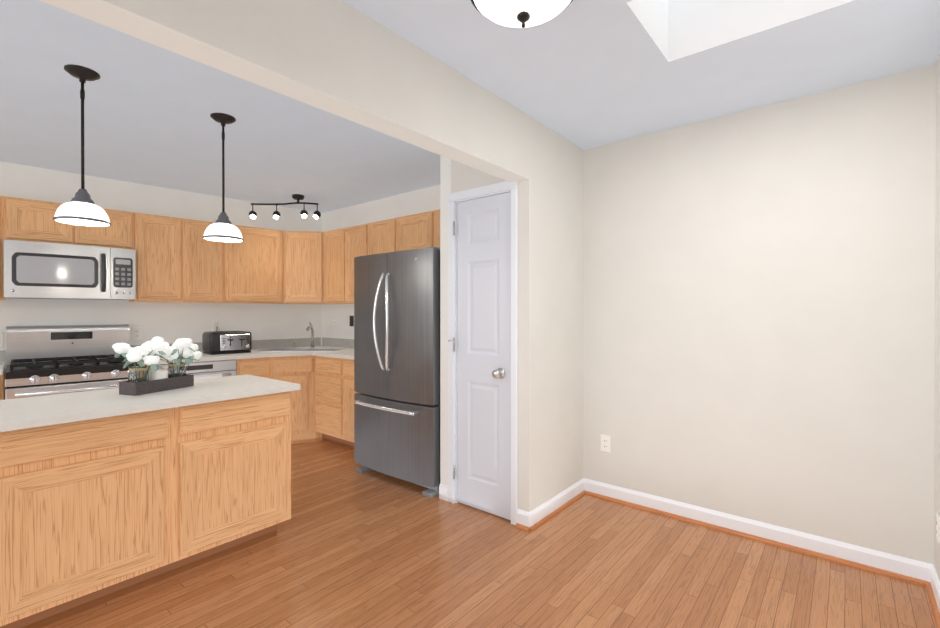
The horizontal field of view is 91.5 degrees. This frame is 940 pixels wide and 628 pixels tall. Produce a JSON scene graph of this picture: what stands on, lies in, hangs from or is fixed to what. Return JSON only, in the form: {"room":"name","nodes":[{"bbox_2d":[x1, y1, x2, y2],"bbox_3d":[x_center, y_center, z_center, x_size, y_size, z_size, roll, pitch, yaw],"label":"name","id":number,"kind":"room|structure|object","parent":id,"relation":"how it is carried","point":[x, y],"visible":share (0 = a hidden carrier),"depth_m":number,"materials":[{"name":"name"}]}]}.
{"room":"kitchen","nodes":[
{"label":"kitchen","id":0,"kind":"room"},
{"bbox_2d":[0,0,583,511],"bbox_3d":[-1.279,0.060,0.850,0.125,2.467,6.454,0,0,39],"label":"wall","id":1,"kind":"structure","parent":0,"point":[330,56],"depth_m":2.81,"materials":[{"name":"paint"}]},
{"bbox_2d":[0,332,2,346],"bbox_3d":[-3.670,0.199,3.520,0.116,0.116,0.008,0,0,-45],"label":"electrical outlet","id":2,"kind":"object","parent":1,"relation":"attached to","point":[1,333],"depth_m":3.55,"materials":[{"name":"white plastic"}]},
{"bbox_2d":[0,240,4,299],"bbox_3d":[-3.780,-0.482,3.184,0.406,0.755,0.789,0,0,39],"label":"upper cabinet","id":3,"kind":"object","parent":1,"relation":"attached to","point":[2,297],"depth_m":3.34,"materials":[{"name":"brown wood"}]},
{"bbox_2d":[0,196,131,248],"bbox_3d":[-3.231,-0.704,3.722,0.408,0.315,0.806,0,0,39],"label":"upper cabinet","id":4,"kind":"object","parent":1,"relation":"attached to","point":[21,219],"depth_m":3.51,"materials":[{"name":"brown wood"}]},
{"bbox_2d":[4,240,135,299],"bbox_3d":[-3.184,-0.330,3.674,0.774,0.415,0.459,0,0,-44],"label":"microwave","id":5,"kind":"object","parent":4,"relation":"attached to","point":[38,270],"visible":1,"depth_m":3.52,"materials":[{"name":"silver metal"}]},
{"bbox_2d":[132,327,141,339],"bbox_3d":[-3.022,0.181,4.155,0.072,0.116,0.008,0,0,-45],"label":"electrical outlet","id":6,"kind":"object","parent":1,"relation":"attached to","point":[136,332],"depth_m":4.16,"materials":[{"name":"white plastic"}]},
{"bbox_2d":[129,212,223,302],"bbox_3d":[-2.706,-0.486,4.237,0.398,0.755,0.716,0,0,39],"label":"upper cabinet","id":7,"kind":"object","parent":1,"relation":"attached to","point":[180,260],"depth_m":4.09,"materials":[{"name":"brown wood"}]},
{"bbox_2d":[213,320,220,330],"bbox_3d":[-2.553,0.114,4.615,0.072,0.116,0.008,0,0,-45],"label":"electrical outlet","id":8,"kind":"object","parent":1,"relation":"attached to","point":[216,323],"depth_m":4.61,"materials":[{"name":"white plastic"}]},
{"bbox_2d":[224,225,283,303],"bbox_3d":[-2.255,-0.488,4.680,0.387,0.755,0.607,0,0,39],"label":"upper cabinet","id":9,"kind":"object","parent":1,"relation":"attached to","point":[254,266],"depth_m":4.57,"materials":[{"name":"brown wood"}]},
{"bbox_2d":[284,231,323,303],"bbox_3d":[-1.757,-0.489,5.019,0.601,0.755,0.615,0,0,39],"label":"upper cabinet","id":10,"kind":"object","parent":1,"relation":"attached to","point":[303,250],"depth_m":4.79,"materials":[{"name":"brown wood"}]},
{"bbox_2d":[324,228,343,303],"bbox_3d":[-1.293,-0.489,4.823,0.365,0.755,0.329,0,0,39],"label":"upper cabinet","id":11,"kind":"object","parent":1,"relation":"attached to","point":[333,239],"depth_m":4.70,"materials":[{"name":"brown wood"}]},
{"bbox_2d":[350,316,353,325],"bbox_3d":[-1.304,0.078,5.044,0.072,0.116,0.008,0,0,39],"label":"electrical outlet","id":12,"kind":"object","parent":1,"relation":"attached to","point":[351,317],"depth_m":5.03,"materials":[{"name":"black plastic"}]},
{"bbox_2d":[344,223,367,303],"bbox_3d":[-1.011,-0.488,4.591,0.365,0.755,0.329,0,0,39],"label":"upper cabinet","id":13,"kind":"object","parent":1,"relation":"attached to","point":[355,237],"depth_m":4.51,"materials":[{"name":"brown wood"}]},
{"bbox_2d":[368,218,395,254],"bbox_3d":[-0.716,-0.487,4.348,0.400,0.755,0.329,0,0,39],"label":"upper cabinet","id":14,"kind":"object","parent":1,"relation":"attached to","point":[381,234],"depth_m":4.22,"materials":[{"name":"brown wood"}]},
{"bbox_2d":[396,211,431,250],"bbox_3d":[-0.384,-0.691,4.074,0.460,0.345,0.329,0,0,39],"label":"upper cabinet","id":15,"kind":"object","parent":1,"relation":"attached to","point":[414,231],"depth_m":3.95,"materials":[{"name":"brown wood"}]},
{"bbox_2d":[432,209,439,247],"bbox_3d":[-0.028,-0.690,3.782,0.460,0.345,0.329,0,0,39],"label":"upper cabinet","id":16,"kind":"object","parent":1,"relation":"attached to","point":[436,213],"depth_m":3.78,"materials":[{"name":"brown wood"}]},
{"bbox_2d":[448,192,510,519],"bbox_3d":[0.055,0.261,2.964,0.486,2.025,0.106,0,0,39],"label":"closet door","id":17,"kind":"structure","parent":1,"relation":"in","point":[484,354],"depth_m":2.96,"materials":[{"name":"white paint"},{"name":"brushed nickel"}]},
{"bbox_2d":[448,181,517,524],"bbox_3d":[0.099,0.233,2.995,0.562,2.106,0.119,0,0,39],"label":"door frame","id":18,"kind":"structure","parent":1,"relation":"attached to","point":[454,198],"depth_m":3.00,"materials":[{"name":"white wood"}]},
{"bbox_2d":[519,478,586,531],"bbox_3d":[0.573,1.236,2.990,0.045,0.100,0.733,0,0,39],"label":"baseboard","id":19,"kind":"structure","parent":1,"relation":"attached to","point":[528,521],"depth_m":2.92,"materials":[{"name":"white wood"}]},
{"bbox_2d":[0,0,939,212],"bbox_3d":[-2.232,-1.576,1.628,6.369,0.800,6.654,0,0,39],"label":"ceiling","id":20,"kind":"structure","parent":0,"point":[585,74],"depth_m":2.33,"materials":[{"name":"paint"}]},
{"bbox_2d":[53,64,110,226],"bbox_3d":[-1.887,-0.811,2.231,0.218,0.735,0.218,0,0,39],"label":"pendant light","id":21,"kind":"object","parent":20,"relation":"hanging from","point":[80,208],"visible":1,"depth_m":2.21,"materials":[{"name":"white glass"}]},
{"bbox_2d":[202,113,243,242],"bbox_3d":[-1.483,-0.813,2.753,0.218,0.735,0.218,0,0,39],"label":"pendant light","id":22,"kind":"object","parent":20,"relation":"hanging from","point":[222,228],"visible":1,"depth_m":2.73,"materials":[{"name":"white glass"}]},
{"bbox_2d":[249,194,320,218],"bbox_3d":[-1.872,-1.075,4.635,0.580,0.226,0.487,0,0,39],"label":"track spotlight","id":23,"kind":"object","parent":20,"relation":"attached to","point":[276,213],"visible":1,"depth_m":4.61,"materials":[{"name":"black metal"}]},
{"bbox_2d":[471,0,572,27],"bbox_3d":[0.175,-1.058,1.502,0.364,0.236,0.364,0,0,39],"label":"flush ceiling light","id":24,"kind":"object","parent":20,"relation":"attached to","point":[518,13],"visible":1,"depth_m":1.51,"materials":[{"name":"white glass"}]},
{"bbox_2d":[42,440,936,627],"bbox_3d":[-2.155,1.291,1.575,6.569,0.001,7.054,0,0,39],"label":"floor","id":25,"kind":"structure","parent":0,"point":[348,546],"depth_m":2.24,"materials":[{"name":"brown wood"}]},
{"bbox_2d":[0,374,4,399],"bbox_3d":[-3.564,0.850,3.193,0.631,0.868,0.508,0,0,39],"label":"base cabinet","id":26,"kind":"object","parent":25,"relation":"on","point":[2,376],"depth_m":3.15,"materials":[{"name":"brown wood"}]},
{"bbox_2d":[0,362,4,373],"bbox_3d":[-4.046,0.399,2.711,0.824,0.036,1.867,0,0,39],"label":"countertop","id":27,"kind":"structure","parent":26,"relation":"on","point":[2,364],"depth_m":3.31,"materials":[{"name":"white stone"}]},
{"bbox_2d":[5,324,138,399],"bbox_3d":[-3.084,0.678,3.578,0.763,1.170,0.725,0,0,-44],"label":"range","id":28,"kind":"object","parent":25,"relation":"on","point":[42,360],"visible":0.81,"depth_m":3.54,"materials":[{"name":"silver metal"}]},
{"bbox_2d":[0,390,295,627],"bbox_3d":[-2.087,0.863,1.788,0.559,0.854,2.672,0,0,39],"label":"kitchen island","id":29,"kind":"object","parent":25,"relation":"on","point":[106,495],"depth_m":2.06,"materials":[{"name":"brown wood"}]},
{"bbox_2d":[0,374,299,433],"bbox_3d":[-2.075,0.419,1.765,0.646,0.033,2.714,0,0,39],"label":"island countertop","id":30,"kind":"structure","parent":29,"relation":"on","point":[32,413],"depth_m":2.12,"materials":[{"name":"white stone"}]},
{"bbox_2d":[112,336,201,395],"bbox_3d":[-1.607,0.259,2.401,0.298,0.279,0.413,0,0,39],"label":"flower arrangement","id":31,"kind":"object","parent":30,"relation":"on","point":[142,380],"visible":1,"depth_m":2.34,"materials":[{"name":"white plant"}]},
{"bbox_2d":[147,358,247,379],"bbox_3d":[-2.528,0.848,4.161,0.659,0.866,0.657,0,0,39],"label":"base cabinet","id":32,"kind":"object","parent":25,"relation":"on","point":[200,370],"depth_m":4.05,"materials":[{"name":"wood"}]},
{"bbox_2d":[157,359,235,379],"bbox_3d":[-2.524,0.838,4.154,0.602,0.846,0.612,0,0,-44],"label":"dishwasher","id":33,"kind":"object","parent":32,"relation":"in","point":[203,368],"depth_m":4.01,"materials":[{"name":"silver metal"}]},
{"bbox_2d":[248,358,271,378],"bbox_3d":[-2.222,0.845,4.510,0.616,0.868,0.369,0,0,39],"label":"base cabinet","id":34,"kind":"object","parent":25,"relation":"on","point":[261,367],"depth_m":4.34,"materials":[{"name":"brown wood"}]},
{"bbox_2d":[272,358,311,443],"bbox_3d":[-1.799,0.844,4.890,0.756,0.868,0.876,0,0,39],"label":"base cabinet","id":35,"kind":"object","parent":25,"relation":"on","point":[283,369],"depth_m":4.52,"materials":[{"name":"brown wood"}]},
{"bbox_2d":[143,350,271,365],"bbox_3d":[-2.477,0.393,4.250,0.741,0.036,1.094,0,0,39],"label":"countertop","id":36,"kind":"structure","parent":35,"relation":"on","point":[235,357],"depth_m":4.14,"materials":[{"name":"white stone"}]},
{"bbox_2d":[202,327,251,354],"bbox_3d":[-2.381,0.252,4.455,0.370,0.245,0.446,0,0,-44],"label":"toaster","id":37,"kind":"object","parent":36,"relation":"on","point":[216,342],"visible":1,"depth_m":4.30,"materials":[{"name":"black plastic"}]},
{"bbox_2d":[312,362,339,444],"bbox_3d":[-1.214,0.845,4.636,0.470,0.868,0.520,0,0,39],"label":"base cabinet","id":38,"kind":"object","parent":25,"relation":"on","point":[322,403],"depth_m":4.47,"materials":[{"name":"brown wood"}]},
{"bbox_2d":[260,346,353,365],"bbox_3d":[-1.422,0.392,4.561,1.753,0.036,0.901,0,0,39],"label":"countertop","id":39,"kind":"structure","parent":38,"relation":"on","point":[330,355],"depth_m":4.52,"materials":[{"name":"white stone"}]},
{"bbox_2d":[257,348,344,351],"bbox_3d":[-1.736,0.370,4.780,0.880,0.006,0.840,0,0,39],"label":"sink","id":40,"kind":"object","parent":39,"relation":"in","point":[258,349],"depth_m":4.74,"materials":[{"name":"silver metal"}]},
{"bbox_2d":[292,322,314,347],"bbox_3d":[-1.802,0.229,5.007,0.262,0.287,0.218,0,0,39],"label":"faucet","id":41,"kind":"object","parent":39,"relation":"on","point":[309,327],"depth_m":5.04,"materials":[{"name":"silver metal"}]},
{"bbox_2d":[340,366,357,448],"bbox_3d":[-0.831,0.846,4.321,0.523,0.868,0.520,0,0,39],"label":"base cabinet","id":42,"kind":"object","parent":25,"relation":"on","point":[347,392],"depth_m":4.24,"materials":[{"name":"brown wood"}]},
{"bbox_2d":[353,247,439,497],"bbox_3d":[-0.397,0.404,3.712,0.895,1.757,0.855,0,0,39],"label":"refrigerator","id":43,"kind":"object","parent":25,"relation":"on","point":[396,401],"visible":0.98,"depth_m":3.35,"materials":[{"name":"grey metal"}]},
{"bbox_2d":[584,66,931,562],"bbox_3d":[1.544,0.053,2.784,1.740,2.467,0.120,0,0,39],"label":"wall","id":44,"kind":"structure","parent":0,"point":[736,314],"depth_m":2.57,"materials":[{"name":"paint"}]},
{"bbox_2d":[601,434,610,452],"bbox_3d":[0.947,0.904,3.196,0.072,0.116,0.008,0,0,39],"label":"electrical outlet","id":45,"kind":"object","parent":44,"relation":"attached to","point":[605,439],"depth_m":3.19,"materials":[{"name":"white plastic"}]},
{"bbox_2d":[587,479,918,584],"bbox_3d":[1.476,1.237,2.745,1.729,0.100,0.033,0,0,39],"label":"baseboard","id":46,"kind":"structure","parent":44,"relation":"attached to","point":[901,568],"depth_m":2.58,"materials":[{"name":"white wood"}]},
{"bbox_2d":[928,55,939,580],"bbox_3d":[0.196,0.065,-0.363,0.120,2.467,6.694,0,0,39],"label":"wall","id":47,"kind":"structure","parent":0,"point":[934,204],"depth_m":2.17,"materials":[{"name":"paint"}]},
{"bbox_2d":[919,561,939,627],"bbox_3d":[0.137,1.248,-0.310,0.033,0.100,6.454,0,0,39],"label":"baseboard","id":48,"kind":"structure","parent":47,"relation":"attached to","point":[928,577],"depth_m":2.10,"materials":[{"name":"white wood"}]},
{"bbox_2d":[936,513,939,543],"bbox_3d":[2.099,0.959,2.054,0.008,0.116,0.072,0,0,39],"label":"electrical outlet","id":49,"kind":"object","parent":47,"relation":"attached to","point":[937,515],"depth_m":2.04,"materials":[{"name":"white plastic"}]}
]}

